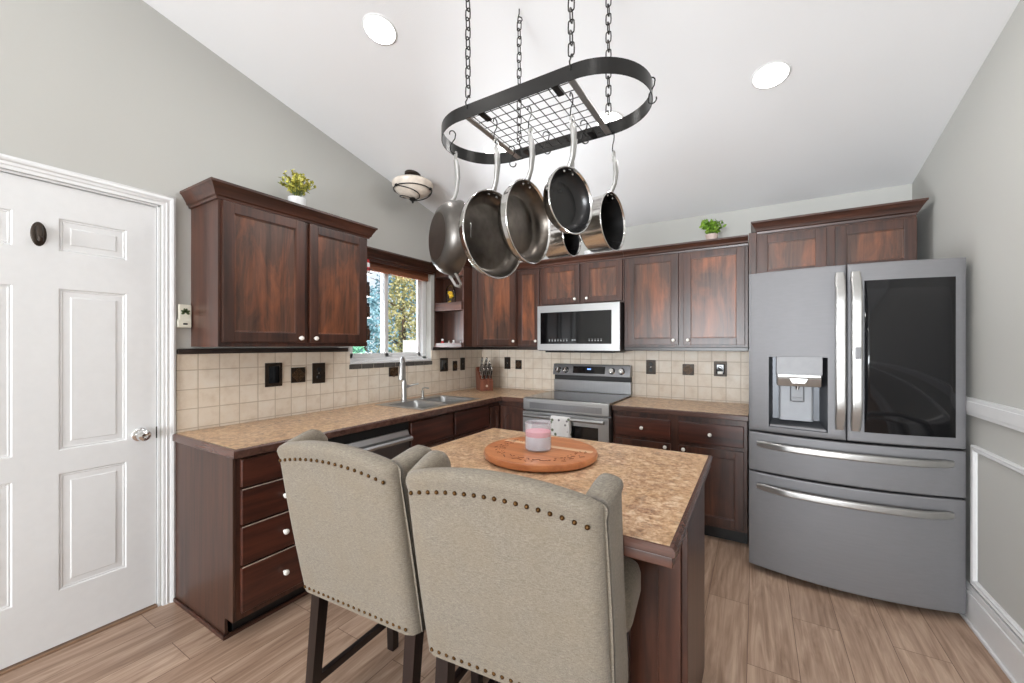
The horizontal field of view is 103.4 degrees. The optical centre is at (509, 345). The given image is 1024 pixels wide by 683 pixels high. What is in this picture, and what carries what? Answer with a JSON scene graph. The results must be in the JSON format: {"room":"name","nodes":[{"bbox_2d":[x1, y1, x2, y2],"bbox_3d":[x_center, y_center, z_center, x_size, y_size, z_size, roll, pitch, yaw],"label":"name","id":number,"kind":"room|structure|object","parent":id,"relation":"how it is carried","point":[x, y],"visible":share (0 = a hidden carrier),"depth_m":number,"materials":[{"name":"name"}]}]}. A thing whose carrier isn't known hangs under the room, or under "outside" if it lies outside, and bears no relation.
{"room":"kitchen","nodes":[
{"label":"kitchen","id":0,"kind":"room"},
{"bbox_2d":[0,0,472,605],"bbox_3d":[-2.865,-0.398,0.497,0.140,3.496,9.870,0,0,31],"label":"wall","id":1,"kind":"structure","parent":0,"point":[116,91],"depth_m":2.09,"materials":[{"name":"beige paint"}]},
{"bbox_2d":[0,172,156,669],"bbox_3d":[-2.017,0.310,1.743,0.104,2.044,0.798,0,0,31],"label":"door","id":2,"kind":"structure","parent":1,"relation":"in","point":[78,428],"depth_m":1.84,"materials":[{"name":"white paint"}]},
{"bbox_2d":[30,222,46,245],"bbox_3d":[-2.017,-0.481,1.734,0.058,0.106,0.048,0,0,31],"label":"hook","id":3,"kind":"object","parent":2,"relation":"attached to","point":[38,233],"visible":1,"depth_m":1.73,"materials":[{"name":"brown metal"}]},
{"bbox_2d":[0,604,156,675],"bbox_3d":[-2.084,1.345,1.781,0.140,0.010,0.795,0,0,31],"label":"trim","id":4,"kind":"structure","parent":1,"relation":"attached to","point":[102,628],"depth_m":1.83,"materials":[{"name":"beige wood"}]},
{"bbox_2d":[0,168,159,606],"bbox_3d":[-2.084,0.313,1.781,0.139,2.074,0.815,0,0,31],"label":"trim","id":5,"kind":"structure","parent":1,"relation":"attached to","point":[1,169],"depth_m":2.09,"materials":[{"name":"white paint"}]},
{"bbox_2d":[0,153,175,605],"bbox_3d":[-2.013,0.285,1.743,0.021,2.130,0.927,0,0,31],"label":"trim","id":6,"kind":"structure","parent":1,"relation":"attached to","point":[168,203],"depth_m":2.10,"materials":[{"name":"white paint"}]},
{"bbox_2d":[176,304,190,327],"bbox_3d":[-1.750,-0.157,2.170,0.025,0.124,0.063,0,0,31],"label":"wall plate","id":7,"kind":"object","parent":1,"relation":"attached to","point":[183,320],"visible":1,"depth_m":2.16,"materials":[{"name":"white plastic"}]},
{"bbox_2d":[265,363,281,386],"bbox_3d":[-1.505,0.188,2.574,0.008,0.151,0.108,0,0,31],"label":"outlet plate","id":8,"kind":"object","parent":1,"relation":"attached to","point":[273,371],"visible":1,"depth_m":2.57,"materials":[{"name":"brown metal"}]},
{"bbox_2d":[180,177,377,346],"bbox_3d":[-1.350,-0.408,2.505,0.360,0.833,1.019,0,0,31],"label":"upper cabinet","id":9,"kind":"object","parent":1,"relation":"attached to","point":[267,270],"visible":1,"depth_m":2.26,"materials":[{"name":"brown wood"}]},
{"bbox_2d":[278,169,315,205],"bbox_3d":[-1.324,-0.967,2.545,0.236,0.282,0.214,0,0,31],"label":"potted plant","id":10,"kind":"object","parent":9,"relation":"on","point":[297,179],"visible":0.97,"depth_m":2.51,"materials":[{"name":"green plant"}]},
{"bbox_2d":[367,268,371,339],"bbox_3d":[-1.046,-0.289,2.890,0.124,0.506,0.051,0,0,31],"label":"spice rack","id":11,"kind":"object","parent":9,"relation":"attached to","point":[367,268],"visible":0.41,"depth_m":2.86,"materials":[{"name":"metal"}]},
{"bbox_2d":[367,259,369,272],"bbox_3d":[-1.018,-0.559,2.874,0.043,0.100,0.042,0,0,31],"label":"spice jar","id":12,"kind":"object","parent":11,"relation":"in","point":[368,260],"visible":0.44,"depth_m":2.86,"materials":[{"name":"white"}]},
{"bbox_2d":[367,303,369,316],"bbox_3d":[-1.018,-0.249,2.874,0.042,0.100,0.042,0,0,31],"label":"spice jar","id":13,"kind":"object","parent":11,"relation":"in","point":[368,304],"visible":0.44,"depth_m":2.86,"materials":[{"name":"brown glass"}]},
{"bbox_2d":[367,282,369,295],"bbox_3d":[-1.018,-0.399,2.874,0.042,0.100,0.042,0,0,31],"label":"spice jar","id":14,"kind":"object","parent":11,"relation":"in","point":[368,283],"visible":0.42,"depth_m":2.86,"materials":[{"name":"brown glass"}]},
{"bbox_2d":[367,326,369,338],"bbox_3d":[-1.018,-0.089,2.874,0.042,0.100,0.042,0,0,31],"label":"spice jar","id":15,"kind":"object","parent":11,"relation":"in","point":[368,327],"visible":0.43,"depth_m":2.86,"materials":[{"name":"brown glass"}]},
{"bbox_2d":[291,367,304,382],"bbox_3d":[-1.420,0.200,2.711,0.010,0.101,0.098,0,0,31],"label":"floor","id":16,"kind":"structure","parent":1,"relation":"attached to","point":[297,374],"depth_m":2.71,"materials":[{"name":"brown metal"}]},
{"bbox_2d":[312,363,324,383],"bbox_3d":[-1.343,0.195,2.839,0.008,0.142,0.098,0,0,31],"label":"outlet plate","id":17,"kind":"object","parent":1,"relation":"attached to","point":[318,369],"visible":1,"depth_m":2.83,"materials":[{"name":"brown metal"}]},
{"bbox_2d":[317,367,320,378],"bbox_3d":[-1.341,0.195,2.838,0.003,0.086,0.034,0,0,31],"label":"socket","id":18,"kind":"object","parent":17,"relation":"attached to","point":[318,368],"depth_m":2.84,"materials":[{"name":"black plastic"}]},
{"bbox_2d":[176,350,481,432],"bbox_3d":[-1.041,0.257,3.351,0.008,0.417,2.818,0,0,31],"label":"backsplash","id":19,"kind":"structure","parent":1,"relation":"attached to","point":[213,390],"depth_m":2.64,"materials":[{"name":"beige tile"}]},
{"bbox_2d":[349,273,430,363],"bbox_3d":[-1.034,-0.282,3.480,0.137,0.855,0.900,0,0,31],"label":"window","id":20,"kind":"structure","parent":1,"relation":"in","point":[383,356],"depth_m":3.47,"materials":[{"name":"white paint"}]},
{"bbox_2d":[370,262,427,281],"bbox_3d":[-1.021,-0.655,3.472,0.040,0.100,0.882,0,0,31],"label":"window shade","id":21,"kind":"object","parent":20,"relation":"attached to","point":[376,267],"visible":0.52,"depth_m":3.52,"materials":[{"name":"brown wood"}]},
{"bbox_2d":[349,361,431,368],"bbox_3d":[-0.976,0.165,3.444,0.006,0.035,0.915,0,0,31],"label":"trim","id":22,"kind":"structure","parent":1,"relation":"attached to","point":[376,365],"depth_m":3.34,"materials":[{"name":"tile"}]},
{"bbox_2d":[389,367,397,376],"bbox_3d":[-0.986,0.224,3.424,0.010,0.092,0.100,0,0,31],"label":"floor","id":23,"kind":"structure","parent":1,"relation":"attached to","point":[393,371],"depth_m":3.42,"materials":[{"name":"brown tile"}]},
{"bbox_2d":[367,246,436,274],"bbox_3d":[-0.957,-0.719,3.433,0.066,0.098,0.960,0,0,31],"label":"window valance","id":24,"kind":"object","parent":1,"relation":"attached to","point":[375,255],"visible":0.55,"depth_m":3.44,"materials":[{"name":"brown wood"}]},
{"bbox_2d":[440,358,447,371],"bbox_3d":[-0.649,0.192,3.979,0.008,0.131,0.117,0,0,31],"label":"outlet plate","id":25,"kind":"object","parent":1,"relation":"attached to","point":[443,361],"visible":1,"depth_m":3.97,"materials":[{"name":"brown metal"}]},
{"bbox_2d":[434,259,471,346],"bbox_3d":[-0.535,-0.387,3.804,0.402,0.811,0.171,0,0,31],"label":"open corner shelf","id":26,"kind":"object","parent":1,"relation":"attached to","point":[452,320],"visible":0.81,"depth_m":3.85,"materials":[{"name":"brown wood"}]},
{"bbox_2d":[446,285,455,301],"bbox_3d":[-0.563,-0.457,3.837,0.108,0.233,0.108,0,0,31],"label":"glass cloche","id":27,"kind":"object","parent":26,"relation":"on","point":[450,293],"visible":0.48,"depth_m":3.85,"materials":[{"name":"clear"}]},
{"bbox_2d":[453,361,456,370],"bbox_3d":[-0.561,0.210,4.123,0.010,0.100,0.068,0,0,31],"label":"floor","id":28,"kind":"structure","parent":1,"relation":"attached to","point":[454,362],"depth_m":4.12,"materials":[{"name":"brown tile"}]},
{"bbox_2d":[460,358,464,369],"bbox_3d":[-0.495,0.195,4.232,0.008,0.130,0.075,0,0,31],"label":"outlet plate","id":29,"kind":"object","parent":1,"relation":"attached to","point":[462,360],"visible":1,"depth_m":4.22,"materials":[{"name":"brown metal"}]},
{"bbox_2d":[177,347,748,353],"bbox_3d":[0.066,0.033,2.678,2.600,0.030,2.818,0,0,31],"label":"trim","id":30,"kind":"structure","parent":1,"relation":"attached to","point":[210,350],"depth_m":2.60,"materials":[{"name":"black tile"}]},
{"bbox_2d":[0,524,1010,682],"bbox_3d":[-1.332,1.410,-0.518,3.934,0.120,10.130,0,0,31],"label":"floor","id":31,"kind":"structure","parent":0,"point":[762,625],"depth_m":1.82,"materials":[{"name":"brown wood"}]},
{"bbox_2d":[173,442,308,640],"bbox_3d":[-1.376,0.929,2.160,0.666,0.842,0.473,0,0,31],"label":"base cabinet","id":32,"kind":"object","parent":31,"relation":"on","point":[238,565],"visible":0.62,"depth_m":1.94,"materials":[{"name":"brown wood"}]},
{"bbox_2d":[328,421,412,458],"bbox_3d":[-1.089,0.930,2.624,0.675,0.840,0.606,0,0,31],"label":"dishwasher","id":33,"kind":"object","parent":31,"relation":"on","point":[390,441],"visible":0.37,"depth_m":2.53,"materials":[{"name":"metal"}]},
{"bbox_2d":[277,429,482,682],"bbox_3d":[-0.436,0.827,1.490,0.570,1.046,0.577,0,0,28],"label":"counter stool","id":34,"kind":"object","parent":31,"relation":"on","point":[349,506],"visible":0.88,"depth_m":1.25,"materials":[{"name":"beige fabric"}]},
{"bbox_2d":[408,404,488,447],"bbox_3d":[-0.682,0.929,3.300,0.666,0.842,0.961,0,0,31],"label":"base cabinet","id":35,"kind":"object","parent":31,"relation":"on","point":[431,431],"visible":0.29,"depth_m":3.07,"materials":[{"name":"brown wood"}]},
{"bbox_2d":[488,401,524,430],"bbox_3d":[-0.128,0.929,3.979,0.908,0.842,0.771,0,0,31],"label":"base cabinet","id":36,"kind":"object","parent":31,"relation":"on","point":[508,415],"visible":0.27,"depth_m":3.63,"materials":[{"name":"brown wood"}]},
{"bbox_2d":[172,387,548,458],"bbox_3d":[-0.659,0.484,3.100,0.905,0.039,2.831,0,0,31],"label":"countertop","id":37,"kind":"structure","parent":36,"relation":"on","point":[234,441],"depth_m":2.40,"materials":[{"name":"laminate"}]},
{"bbox_2d":[398,356,418,401],"bbox_3d":[-0.858,0.276,3.309,0.108,0.372,0.281,0,0,14],"label":"faucet","id":38,"kind":"object","parent":37,"relation":"on","point":[402,368],"visible":1,"depth_m":3.32,"materials":[{"name":"silver metal"}]},
{"bbox_2d":[375,395,480,409],"bbox_3d":[-0.651,0.558,3.332,0.495,0.194,0.735,0,0,31],"label":"sink","id":39,"kind":"object","parent":37,"relation":"in","point":[434,401],"visible":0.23,"depth_m":3.35,"materials":[{"name":"metal"}]},
{"bbox_2d":[420,387,428,397],"bbox_3d":[-0.745,0.413,3.521,0.081,0.098,0.040,0,0,31],"label":"soap dispenser","id":40,"kind":"object","parent":39,"relation":"on","point":[422,391],"visible":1,"depth_m":3.52,"materials":[{"name":"silver metal"}]},
{"bbox_2d":[475,367,492,390],"bbox_3d":[-0.269,0.345,4.204,0.136,0.239,0.192,0,0,-21],"label":"knife block","id":41,"kind":"object","parent":37,"relation":"on","point":[483,384],"visible":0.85,"depth_m":4.13,"materials":[{"name":"brown wood"}]},
{"bbox_2d":[406,450,640,682],"bbox_3d":[0.070,0.827,1.205,0.570,1.046,0.577,0,0,25],"label":"counter stool","id":42,"kind":"object","parent":31,"relation":"on","point":[522,579],"visible":1,"depth_m":0.97,"materials":[{"name":"beige fabric"}]},
{"bbox_2d":[523,363,631,442],"bbox_3d":[0.598,0.751,3.557,0.758,1.138,0.732,0,0,31],"label":"range oven","id":43,"kind":"object","parent":31,"relation":"on","point":[591,414],"visible":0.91,"depth_m":3.47,"materials":[{"name":"metal"}]},
{"bbox_2d":[550,415,570,437],"bbox_3d":[0.409,0.712,3.260,0.166,0.276,0.045,0,0,31],"label":"dish towel","id":44,"kind":"object","parent":43,"relation":"hanging from","point":[559,425],"visible":0.72,"depth_m":3.24,"materials":[{"name":"fabric"}]},
{"bbox_2d":[527,390,630,404],"bbox_3d":[0.603,0.457,3.566,0.758,0.018,0.600,0,0,31],"label":"cooktop","id":45,"kind":"object","parent":43,"relation":"in","point":[561,397],"depth_m":3.47,"materials":[{"name":"black glass"}]},
{"bbox_2d":[623,465,710,682],"bbox_3d":[0.138,0.919,1.605,1.107,0.862,0.916,0,0,31],"label":"kitchen island","id":46,"kind":"object","parent":31,"relation":"on","point":[667,639],"visible":0.15,"depth_m":1.36,"materials":[{"name":"brown wood"}]},
{"bbox_2d":[430,428,712,558],"bbox_3d":[0.138,0.476,1.605,1.119,0.022,0.928,0,0,31],"label":"island countertop","id":47,"kind":"structure","parent":46,"relation":"on","point":[661,490],"depth_m":1.43,"materials":[{"name":"stone"}]},
{"bbox_2d":[484,437,597,472],"bbox_3d":[0.126,0.448,1.688,0.472,0.034,0.472,0,0,31],"label":"serving board","id":48,"kind":"object","parent":47,"relation":"on","point":[564,454],"visible":0.95,"depth_m":1.59,"materials":[{"name":"orange wood"}]},
{"bbox_2d":[526,428,550,450],"bbox_3d":[0.117,0.376,1.681,0.110,0.114,0.110,0,0,31],"label":"jar candle","id":49,"kind":"object","parent":48,"relation":"on","point":[537,439],"visible":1,"depth_m":1.64,"materials":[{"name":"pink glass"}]},
{"bbox_2d":[613,410,748,543],"bbox_3d":[1.337,0.929,3.159,0.906,0.842,0.648,0,0,31],"label":"base cabinet","id":50,"kind":"object","parent":31,"relation":"on","point":[726,485],"visible":0.64,"depth_m":2.79,"materials":[{"name":"brown wood"}]},
{"bbox_2d":[612,396,748,421],"bbox_3d":[1.345,0.484,3.170,0.910,0.039,0.627,0,0,31],"label":"countertop","id":51,"kind":"structure","parent":50,"relation":"on","point":[689,408],"depth_m":3.02,"materials":[{"name":"laminate"}]},
{"bbox_2d":[749,257,965,613],"bbox_3d":[2.016,0.461,2.507,0.910,1.778,1.001,0,0,31],"label":"refrigerator","id":52,"kind":"object","parent":31,"relation":"on","point":[857,372],"visible":1,"depth_m":2.09,"materials":[{"name":"grey metal"}]},
{"bbox_2d":[143,0,1019,226],"bbox_3d":[-1.332,-1.662,-0.518,3.934,1.267,10.130,0,0,31],"label":"ceiling","id":53,"kind":"structure","parent":0,"point":[871,88],"depth_m":2.20,"materials":[{"name":"paint"}]},
{"bbox_2d":[362,13,397,45],"bbox_3d":[-0.658,-1.595,2.046,0.174,0.040,0.170,0,0,31],"label":"recessed light","id":54,"kind":"object","parent":53,"relation":"in","point":[377,27],"visible":1,"depth_m":2.04,"materials":[{"name":"white paint"}]},
{"bbox_2d":[392,170,432,202],"bbox_3d":[-0.788,-1.272,3.271,0.326,0.250,0.329,0,0,31],"label":"ceiling lamp","id":55,"kind":"object","parent":53,"relation":"attached to","point":[412,186],"visible":1,"depth_m":3.18,"materials":[{"name":"white glass"}]},
{"bbox_2d":[484,144,506,152],"bbox_3d":[-0.102,-1.375,2.883,0.174,0.040,0.170,0,0,31],"label":"recessed light","id":56,"kind":"object","parent":53,"relation":"in","point":[489,148],"visible":0.39,"depth_m":2.85,"materials":[{"name":"white paint"}]},
{"bbox_2d":[441,0,652,163],"bbox_3d":[0.111,-1.247,1.595,0.866,0.778,0.422,0,0,31],"label":"pot rack","id":57,"kind":"object","parent":53,"relation":"hanging from","point":[605,65],"visible":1,"depth_m":1.53,"materials":[{"name":"black metal"}]},
{"bbox_2d":[449,130,456,153],"bbox_3d":[-0.230,-0.821,1.632,0.035,0.094,0.005,0,0,-29],"label":"hook","id":58,"kind":"object","parent":57,"relation":"hanging from","point":[450,130],"visible":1,"depth_m":1.63,"materials":[{"name":"black metal"}]},
{"bbox_2d":[429,151,470,287],"bbox_3d":[-0.246,-0.510,1.624,0.104,0.553,0.304,0,0,-31],"label":"saute pan","id":59,"kind":"object","parent":58,"relation":"hanging from","point":[447,255],"visible":0.98,"depth_m":1.56,"materials":[{"name":"metal"}]},
{"bbox_2d":[493,118,497,142],"bbox_3d":[-0.055,-0.818,1.541,0.005,0.094,0.035,0,0,31],"label":"hook","id":60,"kind":"object","parent":57,"relation":"hanging from","point":[493,118],"visible":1,"depth_m":1.54,"materials":[{"name":"black metal"}]},
{"bbox_2d":[459,138,519,278],"bbox_3d":[-0.068,-0.520,1.549,0.075,0.532,0.334,0,0,41],"label":"frying pan","id":61,"kind":"object","parent":60,"relation":"hanging from","point":[485,249],"visible":0.88,"depth_m":1.55,"materials":[{"name":"metal"}]},
{"bbox_2d":[509,146,516,166],"bbox_3d":[0.011,-0.818,1.751,0.035,0.094,0.005,0,0,-9],"label":"hook","id":62,"kind":"object","parent":57,"relation":"hanging from","point":[510,146],"visible":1,"depth_m":1.75,"materials":[{"name":"black metal"}]},
{"bbox_2d":[498,127,550,263],"bbox_3d":[0.057,-0.541,1.471,0.079,0.491,0.300,0,0,35],"label":"frying pan","id":63,"kind":"object","parent":57,"relation":"hanging from","point":[524,223],"visible":0.98,"depth_m":1.51,"materials":[{"name":"metal"}]},
{"bbox_2d":[527,106,532,132],"bbox_3d":[0.072,-0.818,1.463,0.005,0.094,0.035,0,0,31],"label":"hook","id":64,"kind":"object","parent":57,"relation":"hanging from","point":[528,107],"visible":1,"depth_m":1.46,"materials":[{"name":"black metal"}]},
{"bbox_2d":[542,131,550,154],"bbox_3d":[0.148,-0.818,1.633,0.035,0.094,0.005,0,0,-9],"label":"hook","id":65,"kind":"object","parent":57,"relation":"hanging from","point":[544,131],"visible":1,"depth_m":1.63,"materials":[{"name":"black metal"}]},
{"bbox_2d":[543,115,592,234],"bbox_3d":[0.202,-0.583,1.392,0.230,0.406,0.071,0,0,-41],"label":"frying pan","id":66,"kind":"object","parent":57,"relation":"hanging from","point":[567,198],"visible":1,"depth_m":1.42,"materials":[{"name":"metal"}]},
{"bbox_2d":[569,92,573,120],"bbox_3d":[0.212,-0.818,1.384,0.005,0.094,0.035,0,0,31],"label":"hook","id":67,"kind":"object","parent":57,"relation":"hanging from","point":[570,93],"visible":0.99,"depth_m":1.38,"materials":[{"name":"black metal"}]},
{"bbox_2d":[580,119,588,143],"bbox_3d":[0.286,-0.818,1.549,0.035,0.094,0.005,0,0,-9],"label":"hook","id":68,"kind":"object","parent":57,"relation":"hanging from","point":[583,119],"visible":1,"depth_m":1.55,"materials":[{"name":"black metal"}]},
{"bbox_2d":[647,77,656,103],"bbox_3d":[0.482,-0.867,1.375,0.035,0.094,0.005,0,0,31],"label":"hook","id":69,"kind":"object","parent":57,"relation":"hanging from","point":[652,77],"visible":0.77,"depth_m":1.37,"materials":[{"name":"black metal"}]},
{"bbox_2d":[595,110,622,125],"bbox_3d":[0.609,-1.371,2.474,0.174,0.040,0.170,0,0,31],"label":"recessed light","id":70,"kind":"object","parent":53,"relation":"in","point":[614,115],"visible":0.33,"depth_m":2.43,"materials":[{"name":"white paint"}]},
{"bbox_2d":[751,60,791,88],"bbox_3d":[1.323,-1.369,2.051,0.174,0.040,0.170,0,0,31],"label":"recessed light","id":71,"kind":"object","parent":53,"relation":"in","point":[771,74],"visible":1,"depth_m":2.04,"materials":[{"name":"white paint"}]},
{"bbox_2d":[520,184,911,399],"bbox_3d":[1.234,0.131,3.698,3.534,2.438,0.140,0,0,31],"label":"wall","id":72,"kind":"structure","parent":0,"point":[738,222],"depth_m":3.23,"materials":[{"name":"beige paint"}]},
{"bbox_2d":[472,267,516,346],"bbox_3d":[-0.194,-0.389,4.078,0.659,0.806,0.655,0,0,31],"label":"upper cabinet","id":73,"kind":"object","parent":72,"relation":"attached to","point":[494,301],"visible":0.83,"depth_m":3.86,"materials":[{"name":"brown wood"}]},
{"bbox_2d":[504,357,509,368],"bbox_3d":[-0.028,0.192,4.369,0.076,0.129,0.008,0,0,31],"label":"outlet plate","id":74,"kind":"object","parent":72,"relation":"attached to","point":[506,359],"visible":1,"depth_m":4.37,"materials":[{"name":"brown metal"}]},
{"bbox_2d":[515,360,521,368],"bbox_3d":[0.090,0.205,4.296,0.076,0.096,0.010,0,0,31],"label":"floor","id":75,"kind":"structure","parent":72,"relation":"attached to","point":[518,363],"depth_m":4.29,"materials":[{"name":"brown metal"}]},
{"bbox_2d":[517,262,540,349],"bbox_3d":[0.249,-0.374,3.981,0.262,0.836,0.362,0,0,31],"label":"upper cabinet","id":76,"kind":"object","parent":72,"relation":"attached to","point":[528,275],"visible":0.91,"depth_m":3.86,"materials":[{"name":"brown wood"}]},
{"bbox_2d":[539,250,623,305],"bbox_3d":[0.695,-0.577,3.710,0.778,0.430,0.362,0,0,31],"label":"upper cabinet","id":77,"kind":"object","parent":72,"relation":"attached to","point":[595,277],"visible":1,"depth_m":3.56,"materials":[{"name":"brown wood"}]},
{"bbox_2d":[537,302,624,352],"bbox_3d":[0.684,-0.146,3.682,0.756,0.423,0.421,0,0,31],"label":"microwave","id":78,"kind":"object","parent":77,"relation":"attached to","point":[591,327],"visible":0.95,"depth_m":3.48,"materials":[{"name":"metal"}]},
{"bbox_2d":[584,249,594,254],"bbox_3d":[0.714,-0.832,3.627,0.100,0.079,0.100,0,0,31],"label":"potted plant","id":79,"kind":"object","parent":77,"relation":"on","point":[588,251],"visible":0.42,"depth_m":3.59,"materials":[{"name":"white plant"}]},
{"bbox_2d":[482,350,748,403],"bbox_3d":[0.800,0.257,3.875,2.592,0.417,0.008,0,0,31],"label":"backsplash","id":80,"kind":"structure","parent":72,"relation":"attached to","point":[669,381],"depth_m":3.57,"materials":[{"name":"beige tile"}]},
{"bbox_2d":[646,360,655,373],"bbox_3d":[1.252,0.194,3.590,0.083,0.125,0.008,0,0,31],"label":"outlet plate","id":81,"kind":"object","parent":72,"relation":"attached to","point":[650,364],"visible":1,"depth_m":3.59,"materials":[{"name":"brown metal"}]},
{"bbox_2d":[623,235,748,350],"bbox_3d":[1.412,-0.374,3.273,0.896,0.836,0.362,0,0,31],"label":"upper cabinet","id":82,"kind":"object","parent":72,"relation":"attached to","point":[693,295],"visible":1,"depth_m":3.12,"materials":[{"name":"brown wood"}]},
{"bbox_2d":[699,219,726,239],"bbox_3d":[1.552,-0.890,3.120,0.219,0.194,0.160,0,0,-15],"label":"potted plant","id":83,"kind":"object","parent":82,"relation":"on","point":[712,226],"visible":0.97,"depth_m":3.10,"materials":[{"name":"green plant"}]},
{"bbox_2d":[683,364,693,374],"bbox_3d":[1.513,0.206,3.430,0.090,0.093,0.010,0,0,31],"label":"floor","id":84,"kind":"structure","parent":72,"relation":"attached to","point":[688,369],"depth_m":3.43,"materials":[{"name":"brown metal"}]},
{"bbox_2d":[714,361,726,376],"bbox_3d":[1.714,0.193,3.294,0.095,0.123,0.034,0,0,31],"label":"outlet plate","id":85,"kind":"object","parent":72,"relation":"attached to","point":[720,367],"visible":1,"depth_m":3.29,"materials":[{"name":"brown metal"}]},
{"bbox_2d":[749,197,928,273],"bbox_3d":[2.178,-0.663,2.788,0.910,0.407,0.428,0,0,31],"label":"upper cabinet","id":86,"kind":"object","parent":72,"relation":"attached to","point":[886,232],"visible":0.8,"depth_m":2.61,"materials":[{"name":"brown wood"}]},
{"bbox_2d":[912,0,1023,642],"bbox_3d":[0.273,-0.398,-1.413,0.140,3.496,9.870,0,0,31],"label":"wall","id":87,"kind":"structure","parent":0,"point":[972,178],"depth_m":1.79,"materials":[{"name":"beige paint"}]},
{"bbox_2d":[959,579,1023,682],"bbox_3d":[0.166,1.258,-1.430,0.026,0.185,9.730,0,0,31],"label":"baseboard","id":88,"kind":"structure","parent":87,"relation":"attached to","point":[1006,648],"depth_m":1.74,"materials":[{"name":"white paint"}]},
{"bbox_2d":[966,396,1023,432],"bbox_3d":[0.168,0.295,-1.431,0.022,0.086,9.730,0,0,31],"label":"trim","id":89,"kind":"structure","parent":87,"relation":"attached to","point":[1003,415],"depth_m":1.72,"materials":[{"name":"white paint"}]},
{"bbox_2d":[970,444,1023,641],"bbox_3d":[1.636,0.814,0.977,0.016,0.672,2.270,0,0,31],"label":"trim","id":90,"kind":"structure","parent":87,"relation":"attached to","point":[975,450],"depth_m":1.92,"materials":[{"name":"white paint"}]},
{"bbox_3d":[0.264,-0.818,1.715,0.005,0.094,0.035,0,0,31],"label":"hook","id":91,"kind":"object","parent":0,"visible":0},
{"bbox_2d":[546,163,580,258],"bbox_3d":[0.226,-0.581,1.741,0.137,0.410,0.164,0,0,37],"label":"saucepan","id":92,"kind":"object","parent":91,"relation":"hanging from","point":[561,244],"visible":0.44,"depth_m":1.72,"materials":[{"name":"metal"}]},
{"bbox_3d":[0.418,-0.818,1.635,0.005,0.094,0.035,0,0,31],"label":"hook","id":93,"kind":"object","parent":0,"visible":0},
{"bbox_2d":[580,150,625,251],"bbox_3d":[0.387,-0.584,1.658,0.122,0.404,0.236,0,0,39],"label":"saucepan","id":94,"kind":"object","parent":93,"relation":"hanging from","point":[606,230],"visible":0.95,"depth_m":1.66,"materials":[{"name":"metal"}]},
{"label":"outside","id":95,"kind":"structure","parent":0,"visible":0},
{"bbox_3d":[-4.534,1.900,13.296,15.700,0.100,18.000,0,0,31],"label":"ground","id":96,"kind":"structure","parent":95,"visible":0},
{"bbox_2d":[353,346,365,352],"bbox_3d":[-2.139,0.898,5.583,1.072,1.913,1.133,0,0,2],"label":"shrub","id":97,"kind":"object","parent":96,"relation":"on","point":[355,348],"visible":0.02,"depth_m":5.54,"materials":[{"name":"green plant"}]},
{"bbox_2d":[359,286,392,352],"bbox_3d":[-2.622,0.366,7.288,1.584,2.973,1.601,0,0,22],"label":"shrub","id":98,"kind":"object","parent":96,"relation":"on","point":[373,299],"visible":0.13,"depth_m":7.27,"materials":[{"name":"blue plant"}]},
{"bbox_2d":[367,274,415,352],"bbox_3d":[-4.063,-0.815,14.902,3.723,5.334,3.700,0,0,31],"label":"tree","id":99,"kind":"object","parent":96,"relation":"on","point":[389,276],"visible":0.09,"depth_m":14.42,"materials":[{"name":"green plant"}]},
{"bbox_2d":[371,275,415,352],"bbox_3d":[-2.533,0.064,9.399,1.879,3.576,1.812,0,0,3],"label":"tree","id":100,"kind":"object","parent":96,"relation":"on","point":[405,289],"visible":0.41,"depth_m":9.29,"materials":[{"name":"green plant"}]},
{"bbox_2d":[403,340,415,351],"bbox_3d":[-1.706,0.875,8.338,1.042,1.950,0.060,0,0,-34],"label":"fence","id":101,"kind":"object","parent":96,"relation":"on","point":[408,345],"visible":0.09,"depth_m":8.10,"materials":[{"name":"white"}]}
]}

